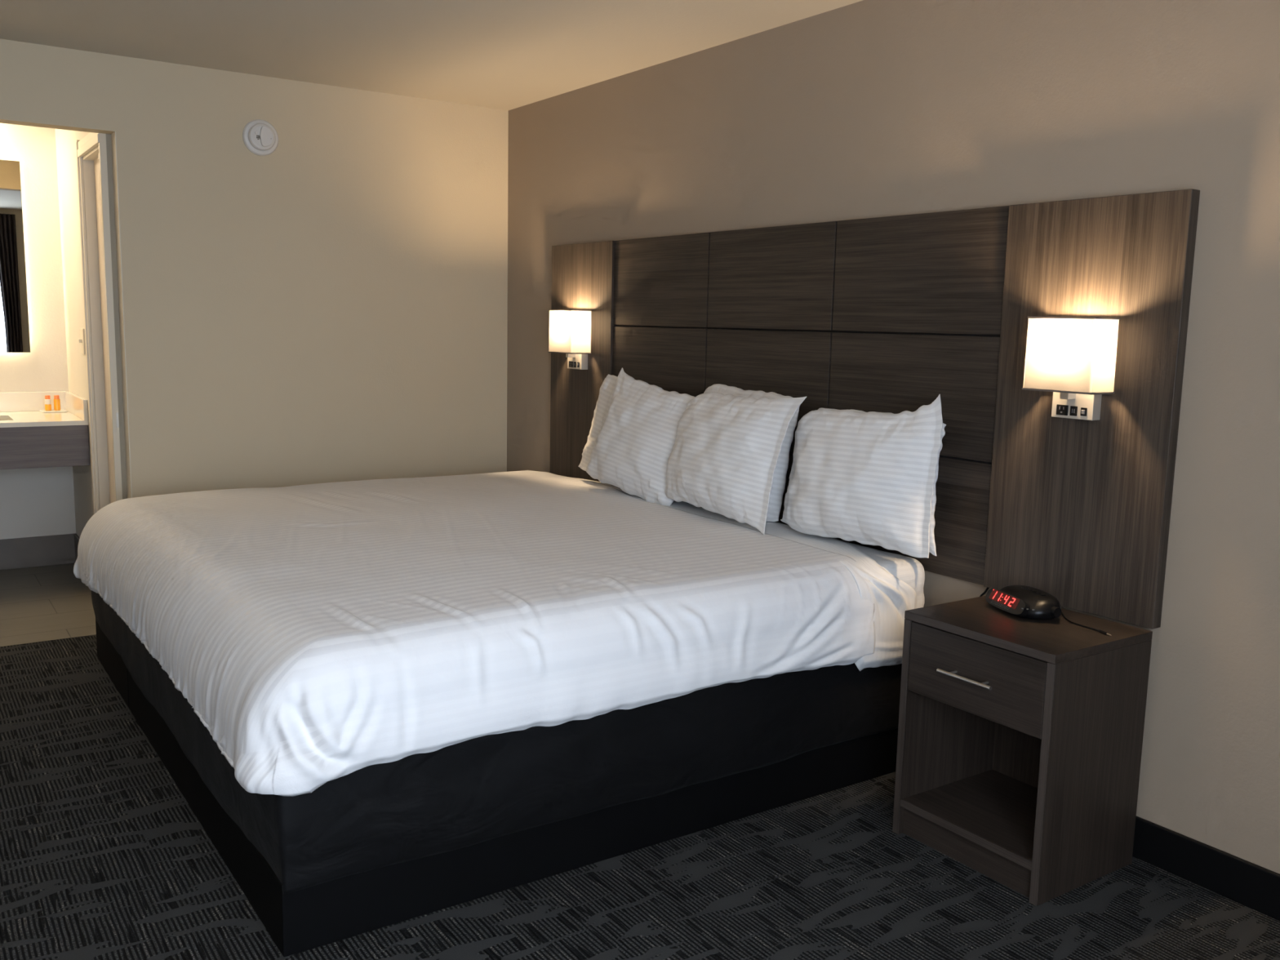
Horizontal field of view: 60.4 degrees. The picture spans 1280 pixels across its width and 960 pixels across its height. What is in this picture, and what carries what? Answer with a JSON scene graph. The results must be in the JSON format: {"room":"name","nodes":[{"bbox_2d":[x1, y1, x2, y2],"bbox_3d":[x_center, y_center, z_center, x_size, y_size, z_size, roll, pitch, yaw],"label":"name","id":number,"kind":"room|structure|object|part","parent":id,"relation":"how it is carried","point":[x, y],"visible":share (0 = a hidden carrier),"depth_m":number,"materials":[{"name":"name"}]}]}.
{"room":"hotel room","nodes":[
{"label":"hotel room","id":0,"kind":"room"},
{"bbox_2d":[0,123,75,539],"bbox_3d":[-3.572,-0.722,5.703,1.400,2.440,0.100,-4,10,-34],"label":"wall","id":1,"kind":"structure","parent":0,"point":[34,501],"depth_m":5.88,"materials":[{"name":"paint"}]},
{"bbox_2d":[0,159,30,352],"bbox_3d":[-3.584,-1.139,5.542,0.852,0.985,0.039,-4,10,-34],"label":"mirror","id":2,"kind":"object","parent":1,"relation":"attached to","point":[14,311],"visible":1,"depth_m":5.74,"materials":[{"name":"clear glass"}]},
{"bbox_2d":[0,391,68,412],"bbox_3d":[-3.552,-0.398,5.694,1.072,0.103,0.019,-4,10,-34],"label":"backsplash","id":3,"kind":"structure","parent":1,"relation":"attached to","point":[9,401],"depth_m":5.87,"materials":[{"name":"white stone"}]},
{"bbox_2d":[0,533,75,569],"bbox_3d":[-3.574,0.412,5.812,1.078,0.165,0.012,-4,10,-34],"label":"baseboard","id":4,"kind":"structure","parent":1,"relation":"attached to","point":[56,549],"depth_m":6.00,"materials":[{"name":"tile"}]},
{"bbox_2d":[0,391,89,469],"bbox_3d":[-3.372,-0.245,5.445,1.072,0.328,0.667,-4,10,-34],"label":"vanity","id":5,"kind":"object","parent":1,"relation":"attached to","point":[30,437],"depth_m":5.43,"materials":[{"name":"wood"}]},
{"bbox_2d":[0,410,88,427],"bbox_3d":[-3.371,-0.294,5.438,1.072,0.022,0.667,-4,10,-34],"label":"countertop","id":6,"kind":"structure","parent":5,"relation":"on","point":[16,419],"depth_m":5.47,"materials":[{"name":"white stone"}]},
{"bbox_2d":[40,409,66,413],"bbox_3d":[-3.138,-0.369,5.887,0.120,0.008,0.100,-4,10,-34],"label":"tray","id":7,"kind":"object","parent":5,"relation":"on","point":[41,411],"visible":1,"depth_m":5.85,"materials":[{"name":"white ceramic"}]},
{"bbox_2d":[44,395,51,410],"bbox_3d":[-3.157,-0.411,5.867,0.031,0.080,0.031,-4,10,-34],"label":"toiletry bottle","id":8,"kind":"object","parent":7,"relation":"on","point":[47,397],"visible":1,"depth_m":5.86,"materials":[{"name":"orange plastic"}]},
{"bbox_2d":[53,395,60,410],"bbox_3d":[-3.122,-0.414,5.891,0.031,0.080,0.031,-4,10,-34],"label":"toiletry bottle","id":9,"kind":"object","parent":7,"relation":"on","point":[56,397],"visible":1,"depth_m":5.88,"materials":[{"name":"orange plastic"}]},
{"bbox_2d":[54,128,98,537],"bbox_3d":[-2.657,-0.659,5.402,0.110,2.440,1.440,-4,10,-34],"label":"wall","id":10,"kind":"structure","parent":0,"point":[65,140],"depth_m":5.64,"materials":[{"name":"paint"}]},
{"bbox_2d":[74,533,79,561],"bbox_3d":[-2.911,0.430,5.789,0.012,0.165,0.778,-4,10,-34],"label":"baseboard","id":11,"kind":"structure","parent":10,"relation":"attached to","point":[77,538],"depth_m":6.05,"materials":[{"name":"tile"}]},
{"bbox_2d":[78,328,85,354],"bbox_3d":[-2.761,-0.686,5.436,0.022,0.124,0.090,-4,10,-34],"label":"light switch","id":12,"kind":"object","parent":10,"relation":"attached to","point":[82,340],"visible":1,"depth_m":5.42,"materials":[{"name":"beige plastic"}]},
{"bbox_2d":[75,132,115,514],"bbox_3d":[-2.447,-0.477,5.087,0.120,2.179,0.647,-4,10,-34],"label":"door frame","id":13,"kind":"structure","parent":10,"relation":"attached to","point":[85,165],"depth_m":5.21,"materials":[{"name":"beige wood"}]},
{"bbox_2d":[93,158,115,503],"bbox_3d":[-2.409,-0.438,5.080,0.040,2.085,0.542,-4,10,-34],"label":"door","id":14,"kind":"structure","parent":10,"relation":"in","point":[96,163],"depth_m":5.18,"materials":[{"name":"beige wood"}]},
{"bbox_2d":[111,131,132,497],"bbox_3d":[-2.241,-0.406,4.784,0.003,2.133,0.102,-4,10,-34],"label":"trim","id":15,"kind":"structure","parent":10,"relation":"attached to","point":[113,144],"depth_m":4.73,"materials":[{"name":"beige"}]},
{"bbox_2d":[0,39,508,497],"bbox_3d":[-2.538,-0.535,4.559,4.600,2.440,0.100,-4,10,-34],"label":"wall","id":16,"kind":"structure","parent":0,"point":[331,304],"depth_m":5.09,"materials":[{"name":"beige paint"}]},
{"bbox_2d":[98,133,127,501],"bbox_3d":[-2.297,-0.425,4.803,0.026,2.163,0.004,-4,10,-34],"label":"trim","id":17,"kind":"structure","parent":16,"relation":"attached to","point":[103,152],"depth_m":4.76,"materials":[{"name":"beige"}]},
{"bbox_2d":[115,413,119,427],"bbox_3d":[-2.293,-0.263,4.829,0.009,0.065,0.002,-4,10,-34],"label":"strike plate","id":18,"kind":"object","parent":16,"relation":"attached to","point":[117,414],"visible":1,"depth_m":4.83,"materials":[{"name":"silver metal"}]},
{"bbox_2d":[242,119,278,155],"bbox_3d":[-1.683,-1.528,4.900,0.156,0.156,0.052,-4,10,-34],"label":"smoke detector","id":19,"kind":"object","parent":16,"relation":"attached to","point":[260,136],"visible":1,"depth_m":4.88,"materials":[{"name":"beige plastic"}]},
{"bbox_2d":[0,0,862,110],"bbox_3d":[-0.903,-1.425,2.055,4.600,0.100,5.600,-4,10,-34],"label":"ceiling","id":20,"kind":"structure","parent":0,"point":[504,55],"depth_m":4.14,"materials":[{"name":"paint"}]},
{"bbox_2d":[0,563,1279,959],"bbox_3d":[-1.420,0.983,3.083,4.600,0.100,7.240,-4,10,-34],"label":"floor","id":21,"kind":"structure","parent":0,"point":[104,856],"depth_m":2.72,"materials":[{"name":"carpet"}]},
{"bbox_2d":[90,541,924,956],"bbox_3d":[-0.649,0.480,3.933,2.037,0.688,2.552,-4,10,-34],"label":"bed","id":22,"kind":"object","parent":21,"relation":"on","point":[375,846],"visible":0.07,"depth_m":2.79,"materials":[{"name":"black fabric"}]},
{"bbox_2d":[73,470,875,796],"bbox_3d":[-0.703,0.307,3.866,2.015,0.388,2.648,-4,10,-34],"label":"bedspread","id":23,"kind":"object","parent":22,"relation":"on","point":[318,633],"visible":1,"depth_m":2.91,"materials":[{"name":"fabric"}]},
{"bbox_2d":[664,391,806,534],"bbox_3d":[0.297,-0.088,3.862,0.194,0.456,0.687,-3,9,-28],"label":"pillow","id":24,"kind":"object","parent":23,"relation":"on","point":[724,456],"visible":1,"depth_m":3.76,"materials":[{"name":"fabric"}]},
{"bbox_2d":[578,373,617,471],"bbox_3d":[-0.043,-0.171,4.602,0.170,0.516,0.722,-5,10,-36],"label":"pillow","id":25,"kind":"object","parent":22,"relation":"on","point":[608,384],"visible":0.16,"depth_m":4.74,"materials":[{"name":"fabric"}]},
{"bbox_2d":[591,480,916,671],"bbox_3d":[0.021,0.238,4.356,0.267,0.339,2.613,-4,10,-34],"label":"sheet","id":26,"kind":"object","parent":22,"relation":"on","point":[891,597],"visible":0.47,"depth_m":3.31,"materials":[{"name":"fabric"}]},
{"bbox_2d":[586,367,694,506],"bbox_3d":[0.011,-0.176,4.354,0.192,0.508,0.681,-5,10,-37],"label":"pillow","id":27,"kind":"object","parent":26,"relation":"on","point":[633,447],"visible":0.84,"depth_m":4.30,"materials":[{"name":"fabric"}]},
{"bbox_2d":[703,383,800,522],"bbox_3d":[0.354,-0.111,4.038,0.165,0.459,0.569,-4,9,-30],"label":"pillow","id":28,"kind":"object","parent":26,"relation":"on","point":[779,482],"visible":0.25,"depth_m":3.83,"materials":[{"name":"fabric"}]},
{"bbox_2d":[780,394,942,558],"bbox_3d":[0.676,-0.041,3.453,0.179,0.488,0.628,-5,10,-36],"label":"pillow","id":29,"kind":"object","parent":26,"relation":"on","point":[868,477],"visible":1,"depth_m":3.36,"materials":[{"name":"fabric"}]},
{"bbox_2d":[817,408,946,555],"bbox_3d":[0.737,-0.011,3.528,0.115,0.422,0.588,-4,9,-30],"label":"pillow","id":30,"kind":"object","parent":22,"relation":"on","point":[931,544],"visible":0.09,"depth_m":3.32,"materials":[{"name":"fabric"}]},
{"bbox_3d":[-0.548,0.273,3.884,1.897,0.260,2.409,-4,10,-34],"label":"mattress","id":31,"kind":"part","parent":22,"relation":"part of","materials":[{"name":"fabric"}]},
{"bbox_2d":[892,595,1152,906],"bbox_3d":[0.996,0.686,2.936,0.440,0.634,0.469,-4,10,-34],"label":"nightstand","id":32,"kind":"object","parent":21,"relation":"on","point":[1020,743],"visible":0.94,"depth_m":2.82,"materials":[{"name":"brown wood"}]},
{"bbox_3d":[0.884,0.667,3.130,0.404,0.612,0.022,-4,10,-34],"label":"panel","id":33,"kind":"part","parent":32,"relation":"part of","materials":[{"name":"brown wood"}]},
{"bbox_3d":[0.832,0.504,2.798,0.037,0.010,0.167,-4,10,-34],"label":"handle","id":34,"kind":"part","parent":32,"relation":"part of","materials":[{"name":"silver metal"}]},
{"bbox_3d":[0.859,0.969,2.886,0.016,0.080,0.425,-4,10,-34],"label":"kick panel","id":35,"kind":"part","parent":32,"relation":"part of","materials":[{"name":"brown wood"}]},
{"bbox_2d":[902,769,1037,862],"bbox_3d":[1.002,0.907,2.975,0.390,0.022,0.425,-4,10,-34],"label":"shelf","id":36,"kind":"object","parent":32,"relation":"attached to","point":[993,811],"depth_m":2.99,"materials":[{"name":"brown wood"}]},
{"bbox_3d":[0.856,0.503,2.811,0.019,0.190,0.420,-4,10,-34],"label":"drawer","id":37,"kind":"part","parent":32,"relation":"part of","materials":[{"name":"brown wood"}]},
{"bbox_3d":[1.172,0.644,3.052,0.010,0.532,0.425,-4,10,-34],"label":"panel","id":38,"kind":"part","parent":32,"relation":"part of","materials":[{"name":"brown wood"}]},
{"bbox_2d":[985,585,1111,635],"bbox_3d":[1.069,0.340,2.915,0.152,0.061,0.363,-1,8,-15],"label":"alarm clock","id":39,"kind":"object","parent":32,"relation":"on","point":[1021,601],"visible":1,"depth_m":2.92,"materials":[{"name":"black plastic"}]},
{"bbox_2d":[979,587,989,596],"bbox_3d":[1.016,0.564,3.342,0.020,0.522,0.070,-4,10,-34],"label":"power cord","id":40,"kind":"object","parent":39,"relation":"attached to","point":[987,588],"visible":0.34,"depth_m":3.30,"materials":[{"name":"black plastic"}]},
{"bbox_3d":[0.993,0.332,2.975,0.036,0.049,0.172,-1,8,-15],"label":"plate","id":41,"kind":"part","parent":39,"relation":"part of","materials":[{"name":"black plastic"}]},
{"bbox_3d":[1.090,0.346,2.885,0.026,0.026,0.015,-2,9,-23],"label":"tuning knob","id":42,"kind":"part","parent":39,"relation":"part of","materials":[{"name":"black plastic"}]},
{"bbox_3d":[1.136,0.725,2.766,0.404,0.612,0.022,-4,10,-34],"label":"panel","id":43,"kind":"part","parent":32,"relation":"part of","materials":[{"name":"brown wood"}]},
{"bbox_2d":[506,0,1279,874],"bbox_3d":[0.927,-0.308,3.497,0.100,2.440,5.600,-4,10,-34],"label":"wall","id":44,"kind":"structure","parent":0,"point":[864,108],"depth_m":3.01,"materials":[{"name":"beige paint"}]},
{"bbox_2d":[549,189,1199,629],"bbox_3d":[0.467,-0.365,4.044,0.037,1.106,3.127,-4,10,-34],"label":"headboard","id":45,"kind":"object","parent":44,"relation":"attached to","point":[894,314],"visible":0.64,"depth_m":3.28,"materials":[{"name":"laminate"}]},
{"bbox_2d":[548,309,591,369],"bbox_3d":[-0.318,-0.643,5.032,0.115,0.270,0.209,-4,10,-34],"label":"wall sconce","id":46,"kind":"object","parent":45,"relation":"attached to","point":[570,330],"visible":1,"depth_m":4.96,"materials":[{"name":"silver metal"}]},
{"bbox_3d":[-0.321,-0.678,5.025,0.105,0.192,0.207,-4,10,-34],"label":"lamp shade","id":47,"kind":"part","parent":46,"relation":"part of","materials":[{"name":"white fabric"}]},
{"bbox_3d":[-0.318,-0.586,5.044,0.040,0.049,0.028,-4,10,-34],"label":"arm","id":48,"kind":"part","parent":46,"relation":"part of","materials":[{"name":"silver metal"}]},
{"bbox_2d":[568,360,573,367],"bbox_3d":[-0.319,-0.535,5.084,0.004,0.028,0.035,-4,10,-34],"label":"outlet","id":49,"kind":"object","parent":46,"relation":"attached to","point":[571,362],"depth_m":5.08,"materials":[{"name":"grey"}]},
{"bbox_3d":[-0.287,-0.562,5.066,0.035,0.102,0.125,-4,10,-34],"label":"mounting plate","id":50,"kind":"part","parent":46,"relation":"part of","materials":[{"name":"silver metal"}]},
{"bbox_3d":[-0.266,-0.532,5.103,0.037,1.106,0.531,-4,10,-34],"label":"wing panel","id":51,"kind":"part","parent":45,"relation":"part of","materials":[{"name":"laminate"}]},
{"bbox_3d":[0.073,-0.455,4.613,0.016,0.365,0.670,-4,10,-34],"label":"grid panel","id":52,"kind":"part","parent":45,"relation":"part of","materials":[{"name":"laminate"}]},
{"bbox_3d":[0.081,-0.822,4.560,0.016,0.364,0.670,-4,10,-34],"label":"grid panel","id":53,"kind":"part","parent":45,"relation":"part of","materials":[{"name":"laminate"}]},
{"bbox_3d":[0.459,-0.366,4.055,0.016,0.365,0.684,-4,10,-34],"label":"grid panel","id":54,"kind":"part","parent":45,"relation":"part of","materials":[{"name":"laminate"}]},
{"bbox_3d":[0.467,-0.734,4.003,0.016,0.364,0.684,-4,10,-34],"label":"grid panel","id":55,"kind":"part","parent":45,"relation":"part of","materials":[{"name":"laminate"}]},
{"bbox_3d":[0.451,0.001,4.108,0.016,0.364,0.684,-4,10,-34],"label":"grid panel","id":56,"kind":"part","parent":45,"relation":"part of","materials":[{"name":"laminate"}]},
{"bbox_3d":[0.844,0.091,3.540,0.016,0.364,0.695,-4,10,-34],"label":"grid panel","id":57,"kind":"part","parent":45,"relation":"part of","materials":[{"name":"laminate"}]},
{"bbox_3d":[0.852,-0.277,3.487,0.016,0.365,0.695,-4,10,-34],"label":"grid panel","id":58,"kind":"part","parent":45,"relation":"part of","materials":[{"name":"laminate"}]},
{"bbox_3d":[0.860,-0.644,3.435,0.016,0.364,0.695,-4,10,-34],"label":"grid panel","id":59,"kind":"part","parent":45,"relation":"part of","materials":[{"name":"laminate"}]},
{"bbox_2d":[1022,315,1119,420],"bbox_3d":[1.142,-0.297,2.922,0.115,0.270,0.209,-4,10,-34],"label":"wall sconce","id":60,"kind":"object","parent":45,"relation":"attached to","point":[1073,358],"visible":1,"depth_m":2.87,"materials":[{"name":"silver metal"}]},
{"bbox_2d":[1056,404,1068,415],"bbox_3d":[1.141,-0.189,2.974,0.004,0.028,0.035,-4,10,-34],"label":"outlet","id":61,"kind":"object","parent":60,"relation":"attached to","point":[1061,409],"depth_m":2.97,"materials":[{"name":"grey plastic"}]},
{"bbox_3d":[1.143,-0.241,2.934,0.040,0.049,0.028,-4,10,-34],"label":"arm","id":62,"kind":"part","parent":60,"relation":"part of","materials":[{"name":"silver metal"}]},
{"bbox_3d":[1.140,-0.333,2.915,0.105,0.192,0.207,-4,10,-34],"label":"lamp shade","id":63,"kind":"part","parent":60,"relation":"part of","materials":[{"name":"white fabric"}]},
{"bbox_3d":[1.174,-0.216,2.957,0.035,0.102,0.125,-4,10,-34],"label":"mounting plate","id":64,"kind":"part","parent":60,"relation":"part of","materials":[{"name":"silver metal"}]},
{"bbox_2d":[1080,407,1087,416],"bbox_3d":[1.178,-0.181,2.921,0.003,0.022,0.018,-4,10,-34],"label":"rocker switch","id":65,"kind":"object","parent":60,"relation":"attached to","point":[1083,411],"depth_m":2.92,"materials":[{"name":"grey plastic"}]},
{"bbox_3d":[1.198,-0.198,2.986,0.037,1.106,0.533,-4,10,-34],"label":"wing panel","id":66,"kind":"part","parent":45,"relation":"part of","materials":[{"name":"laminate"}]},
{"bbox_2d":[1132,816,1279,920],"bbox_3d":[0.827,0.841,3.671,0.014,0.112,5.500,-4,10,-34],"label":"baseboard","id":67,"kind":"structure","parent":44,"relation":"attached to","point":[1256,887],"depth_m":2.78,"materials":[{"name":"black rubber"}]}
]}

